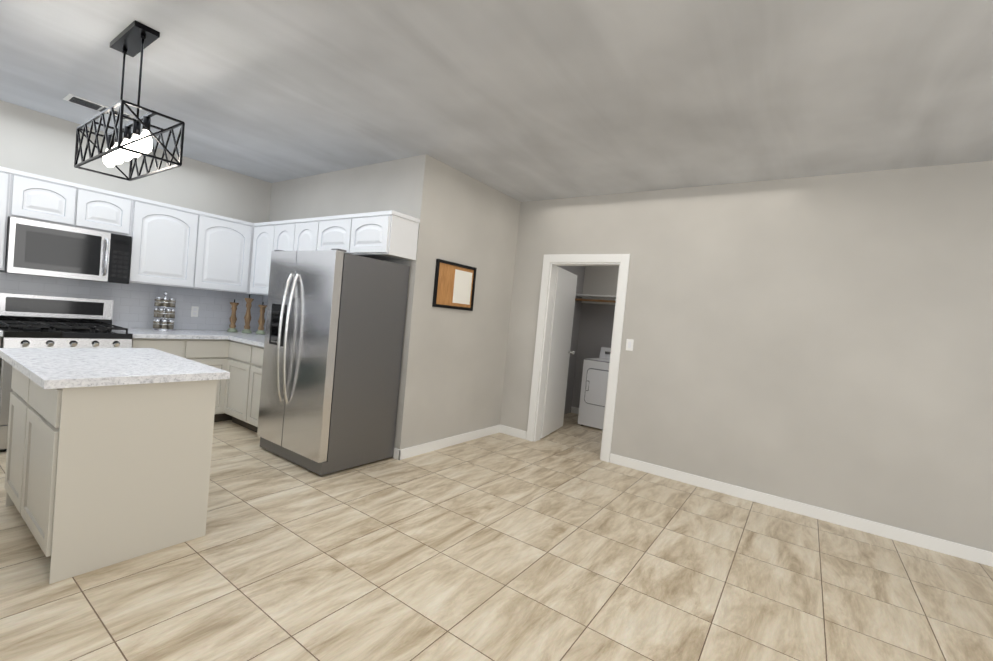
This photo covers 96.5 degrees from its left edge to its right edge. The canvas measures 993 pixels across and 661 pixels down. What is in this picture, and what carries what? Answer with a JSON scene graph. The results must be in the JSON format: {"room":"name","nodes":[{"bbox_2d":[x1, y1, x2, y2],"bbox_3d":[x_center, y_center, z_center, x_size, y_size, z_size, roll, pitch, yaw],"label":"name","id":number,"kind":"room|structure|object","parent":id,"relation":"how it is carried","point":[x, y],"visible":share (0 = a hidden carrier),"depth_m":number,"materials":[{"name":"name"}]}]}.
{"room":"kitchen","nodes":[
{"label":"kitchen","id":0,"kind":"room"},
{"bbox_2d":[0,100,271,330],"bbox_3d":[-3.800,-0.487,4.223,0.120,2.740,3.320,6,2,35],"label":"wall","id":1,"kind":"structure","parent":0,"point":[36,142],"depth_m":4.27,"materials":[{"name":"beige paint"}]},
{"bbox_2d":[0,166,15,269],"bbox_3d":[-4.189,-0.893,3.204,0.332,0.792,0.856,6,2,35],"label":"upper cabinet","id":2,"kind":"object","parent":1,"relation":"attached to","point":[6,174],"depth_m":3.45,"materials":[{"name":"white paint"}]},
{"bbox_2d":[12,170,135,236],"bbox_3d":[-3.705,-1.080,3.862,0.332,0.367,0.764,6,2,35],"label":"upper cabinet","id":3,"kind":"object","parent":1,"relation":"attached to","point":[35,197],"depth_m":3.74,"materials":[{"name":"white paint"}]},
{"bbox_2d":[0,217,131,283],"bbox_3d":[-3.699,-0.669,3.842,0.433,0.438,0.756,6,2,35],"label":"microwave","id":4,"kind":"object","parent":3,"relation":"attached to","point":[38,248],"visible":1,"depth_m":3.70,"materials":[{"name":"silver metal"}]},
{"bbox_2d":[0,272,263,330],"bbox_3d":[-3.808,-0.199,4.147,0.006,0.569,3.194,6,2,35],"label":"backsplash","id":5,"kind":"structure","parent":1,"relation":"attached to","point":[133,305],"depth_m":4.49,"materials":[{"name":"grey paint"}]},
{"bbox_2d":[129,197,251,293],"bbox_3d":[-3.199,-0.840,4.620,0.332,0.792,1.074,6,2,35],"label":"upper cabinet","id":6,"kind":"object","parent":1,"relation":"attached to","point":[176,246],"depth_m":4.47,"materials":[{"name":"white paint"}]},
{"bbox_2d":[191,306,198,316],"bbox_3d":[-3.302,-0.207,4.854,0.007,0.114,0.070,6,2,35],"label":"electrical outlet plate","id":7,"kind":"object","parent":1,"relation":"attached to","point":[194,311],"visible":0.44,"depth_m":4.84,"materials":[{"name":"white plastic"}]},
{"bbox_2d":[266,154,434,448],"bbox_3d":[-1.776,-0.314,4.755,2.600,2.740,0.120,6,2,35],"label":"wall","id":8,"kind":"structure","parent":0,"point":[404,186],"depth_m":4.12,"materials":[{"name":"beige paint"}]},
{"bbox_2d":[260,295,267,330],"bbox_3d":[-2.232,-0.136,4.989,1.560,0.448,0.006,6,2,35],"label":"backsplash","id":9,"kind":"structure","parent":8,"relation":"attached to","point":[264,298],"depth_m":5.40,"materials":[{"name":"grey paint"}]},
{"bbox_2d":[248,217,319,295],"bbox_3d":[-2.156,-0.747,4.756,1.270,0.792,0.332,6,2,35],"label":"upper cabinet","id":10,"kind":"object","parent":8,"relation":"attached to","point":[295,234],"depth_m":4.74,"materials":[{"name":"white paint"}]},
{"bbox_2d":[316,210,419,259],"bbox_3d":[-1.208,-0.857,4.097,1.009,0.362,0.332,6,2,35],"label":"upper cabinet","id":11,"kind":"object","parent":8,"relation":"attached to","point":[380,235],"depth_m":3.87,"materials":[{"name":"white paint"}]},
{"bbox_2d":[0,413,992,660],"bbox_3d":[-2.062,1.121,2.570,14.000,0.050,15.000,6,2,35],"label":"floor","id":12,"kind":"structure","parent":0,"point":[564,542],"depth_m":2.35,"materials":[{"name":"tile"}]},
{"bbox_2d":[0,292,132,451],"bbox_3d":[-3.680,0.318,3.759,0.729,1.185,0.762,6,2,35],"label":"range","id":13,"kind":"object","parent":12,"relation":"on","point":[34,321],"visible":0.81,"depth_m":3.71,"materials":[{"name":"silver metal"}]},
{"bbox_2d":[0,348,229,583],"bbox_3d":[-2.201,0.623,2.502,1.170,0.920,0.730,6,2,35],"label":"kitchen island","id":14,"kind":"object","parent":12,"relation":"on","point":[108,456],"visible":1,"depth_m":2.18,"materials":[{"name":"grey paint"}]},
{"bbox_2d":[132,340,187,358],"bbox_3d":[-3.402,0.482,4.283,0.628,0.880,0.416,6,2,35],"label":"base cabinet","id":15,"kind":"object","parent":12,"relation":"on","point":[135,343],"depth_m":4.07,"materials":[{"name":"grey paint"}]},
{"bbox_2d":[188,352,227,421],"bbox_3d":[-3.167,0.495,4.619,0.628,0.880,0.405,6,2,35],"label":"base cabinet","id":16,"kind":"object","parent":12,"relation":"on","point":[219,360],"depth_m":4.54,"materials":[{"name":"grey paint"}]},
{"bbox_2d":[224,352,247,426],"bbox_3d":[-2.442,0.559,4.726,0.487,0.880,0.628,6,2,35],"label":"base cabinet","id":17,"kind":"object","parent":12,"relation":"on","point":[238,355],"depth_m":4.49,"materials":[{"name":"grey paint"}]},
{"bbox_2d":[0,330,2,347],"bbox_3d":[-3.490,0.077,1.923,3.118,0.039,2.036,6,2,35],"label":"countertop","id":18,"kind":"structure","parent":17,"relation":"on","point":[1,332],"depth_m":3.27,"materials":[{"name":"white stone"}]},
{"bbox_2d":[121,328,264,351],"bbox_3d":[-2.676,0.084,4.413,1.592,0.039,1.440,6,2,35],"label":"countertop","id":19,"kind":"structure","parent":17,"relation":"on","point":[180,340],"depth_m":4.35,"materials":[{"name":"white stone"}]},
{"bbox_2d":[151,292,175,330],"bbox_3d":[-3.342,-0.197,4.466,0.190,0.392,0.190,6,2,35],"label":"spice rack","id":20,"kind":"object","parent":19,"relation":"on","point":[164,324],"visible":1,"depth_m":4.42,"materials":[{"name":"silver metal"}]},
{"bbox_2d":[227,299,238,331],"bbox_3d":[-2.980,-0.168,5.025,0.104,0.370,0.104,6,2,35],"label":"candlestick","id":21,"kind":"object","parent":19,"relation":"on","point":[233,319],"visible":1,"depth_m":5.00,"materials":[{"name":"brown wood"}]},
{"bbox_2d":[242,295,253,332],"bbox_3d":[-2.836,-0.191,5.064,0.104,0.440,0.104,6,2,35],"label":"candlestick","id":22,"kind":"object","parent":19,"relation":"on","point":[247,316],"visible":1,"depth_m":5.04,"materials":[{"name":"brown wood"}]},
{"bbox_2d":[256,302,266,333],"bbox_3d":[-2.699,-0.144,5.101,0.104,0.370,0.104,6,2,35],"label":"candlestick","id":23,"kind":"object","parent":19,"relation":"on","point":[261,321],"visible":0.96,"depth_m":5.08,"materials":[{"name":"brown wood"}]},
{"bbox_2d":[244,352,263,432],"bbox_3d":[-2.045,0.604,4.447,0.488,0.880,0.628,6,2,35],"label":"base cabinet","id":24,"kind":"object","parent":12,"relation":"on","point":[255,359],"depth_m":4.29,"materials":[{"name":"grey paint"}]},
{"bbox_2d":[257,248,409,474],"bbox_3d":[-1.472,0.215,3.914,0.930,1.748,0.837,6,2,35],"label":"refrigerator","id":25,"kind":"object","parent":12,"relation":"on","point":[333,349],"visible":1,"depth_m":3.62,"materials":[{"name":"silver metal"}]},
{"bbox_2d":[578,347,610,428],"bbox_3d":[1.634,0.801,6.122,0.700,1.075,0.735,6,2,35],"label":"dryer","id":26,"kind":"object","parent":12,"relation":"on","point":[593,392],"visible":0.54,"depth_m":5.94,"materials":[{"name":"white metal"}]},
{"bbox_2d":[0,0,992,201],"bbox_3d":[-1.804,-1.661,2.493,14.000,0.060,15.000,6,2,35],"label":"ceiling","id":27,"kind":"structure","parent":0,"point":[526,100],"depth_m":2.63,"materials":[{"name":"white paint"}]},
{"bbox_2d":[63,94,134,120],"bbox_3d":[-3.179,-1.780,3.556,0.190,0.014,0.400,6,2,35],"label":"ceiling vent","id":28,"kind":"object","parent":27,"relation":"in","point":[84,102],"visible":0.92,"depth_m":3.49,"materials":[{"name":"white metal"}]},
{"bbox_2d":[74,20,184,180],"bbox_3d":[-2.078,-1.292,2.512,0.811,0.725,0.271,6,2,35],"label":"cage chandelier","id":29,"kind":"object","parent":27,"relation":"hanging from","point":[134,38],"visible":1,"depth_m":2.43,"materials":[{"name":"black metal"}]},
{"bbox_2d":[410,159,584,446],"bbox_3d":[0.282,-0.145,5.537,0.127,2.740,3.530,6,2,35],"label":"wall","id":30,"kind":"structure","parent":0,"point":[460,372],"depth_m":4.61,"materials":[{"name":"beige paint"}]},
{"bbox_2d":[393,424,500,459],"bbox_3d":[-0.423,1.143,4.644,0.036,0.095,1.603,6,2,35],"label":"baseboard","id":31,"kind":"structure","parent":30,"relation":"attached to","point":[399,454],"depth_m":4.45,"materials":[{"name":"white wood"}]},
{"bbox_2d":[432,259,476,310],"bbox_3d":[-0.405,-0.438,4.393,0.022,0.450,0.590,6,2,35],"label":"corkboard","id":32,"kind":"object","parent":30,"relation":"attached to","point":[454,285],"visible":0.96,"depth_m":4.37,"materials":[{"name":"brown wood"}]},
{"bbox_2d":[573,266,618,407],"bbox_3d":[2.246,0.017,6.249,2.300,2.740,0.104,6,2,35],"label":"wall","id":33,"kind":"structure","parent":0,"point":[592,329],"depth_m":6.72,"materials":[{"name":"paint"}]},
{"bbox_2d":[571,407,578,413],"bbox_3d":[2.056,1.328,6.267,2.193,0.095,0.013,6,2,35],"label":"baseboard","id":34,"kind":"structure","parent":33,"relation":"attached to","point":[575,410],"depth_m":6.85,"materials":[{"name":"white"}]},
{"bbox_2d":[575,294,615,304],"bbox_3d":[2.119,-0.312,6.096,2.191,0.260,0.319,6,2,35],"label":"shelf","id":35,"kind":"object","parent":33,"relation":"attached to","point":[600,299],"visible":0.17,"depth_m":6.54,"materials":[{"name":"white"}]},
{"bbox_2d":[500,161,992,551],"bbox_3d":[2.983,0.166,3.350,6.850,2.740,0.120,6,2,35],"label":"wall","id":36,"kind":"structure","parent":0,"point":[825,341],"depth_m":3.60,"materials":[{"name":"beige paint"}]},
{"bbox_2d":[501,425,526,439],"bbox_3d":[0.206,1.187,5.173,0.343,0.095,0.013,6,2,35],"label":"baseboard","id":37,"kind":"structure","parent":36,"relation":"attached to","point":[507,430],"depth_m":5.16,"materials":[{"name":"white wood"}]},
{"bbox_2d":[541,267,576,437],"bbox_3d":[0.779,0.264,5.485,0.035,1.996,0.800,6,2,26],"label":"laundry door","id":38,"kind":"structure","parent":36,"relation":"in","point":[559,349],"depth_m":5.41,"materials":[{"name":"white wood"}]},
{"bbox_2d":[526,254,629,461],"bbox_3d":[0.884,0.243,4.819,0.986,2.118,0.163,6,2,35],"label":"door frame","id":39,"kind":"structure","parent":36,"relation":"attached to","point":[622,261],"depth_m":4.86,"materials":[{"name":"white wood"}]},
{"bbox_2d":[626,339,633,350],"bbox_3d":[1.329,0.143,4.428,0.072,0.116,0.008,6,2,35],"label":"switch plate","id":40,"kind":"object","parent":36,"relation":"attached to","point":[629,344],"visible":1,"depth_m":4.42,"materials":[{"name":"white plastic"}]},
{"bbox_2d":[610,453,992,566],"bbox_3d":[3.385,1.543,2.937,5.473,0.095,0.013,6,2,35],"label":"baseboard","id":41,"kind":"structure","parent":36,"relation":"attached to","point":[970,553],"depth_m":3.51,"materials":[{"name":"white wood"}]}
]}

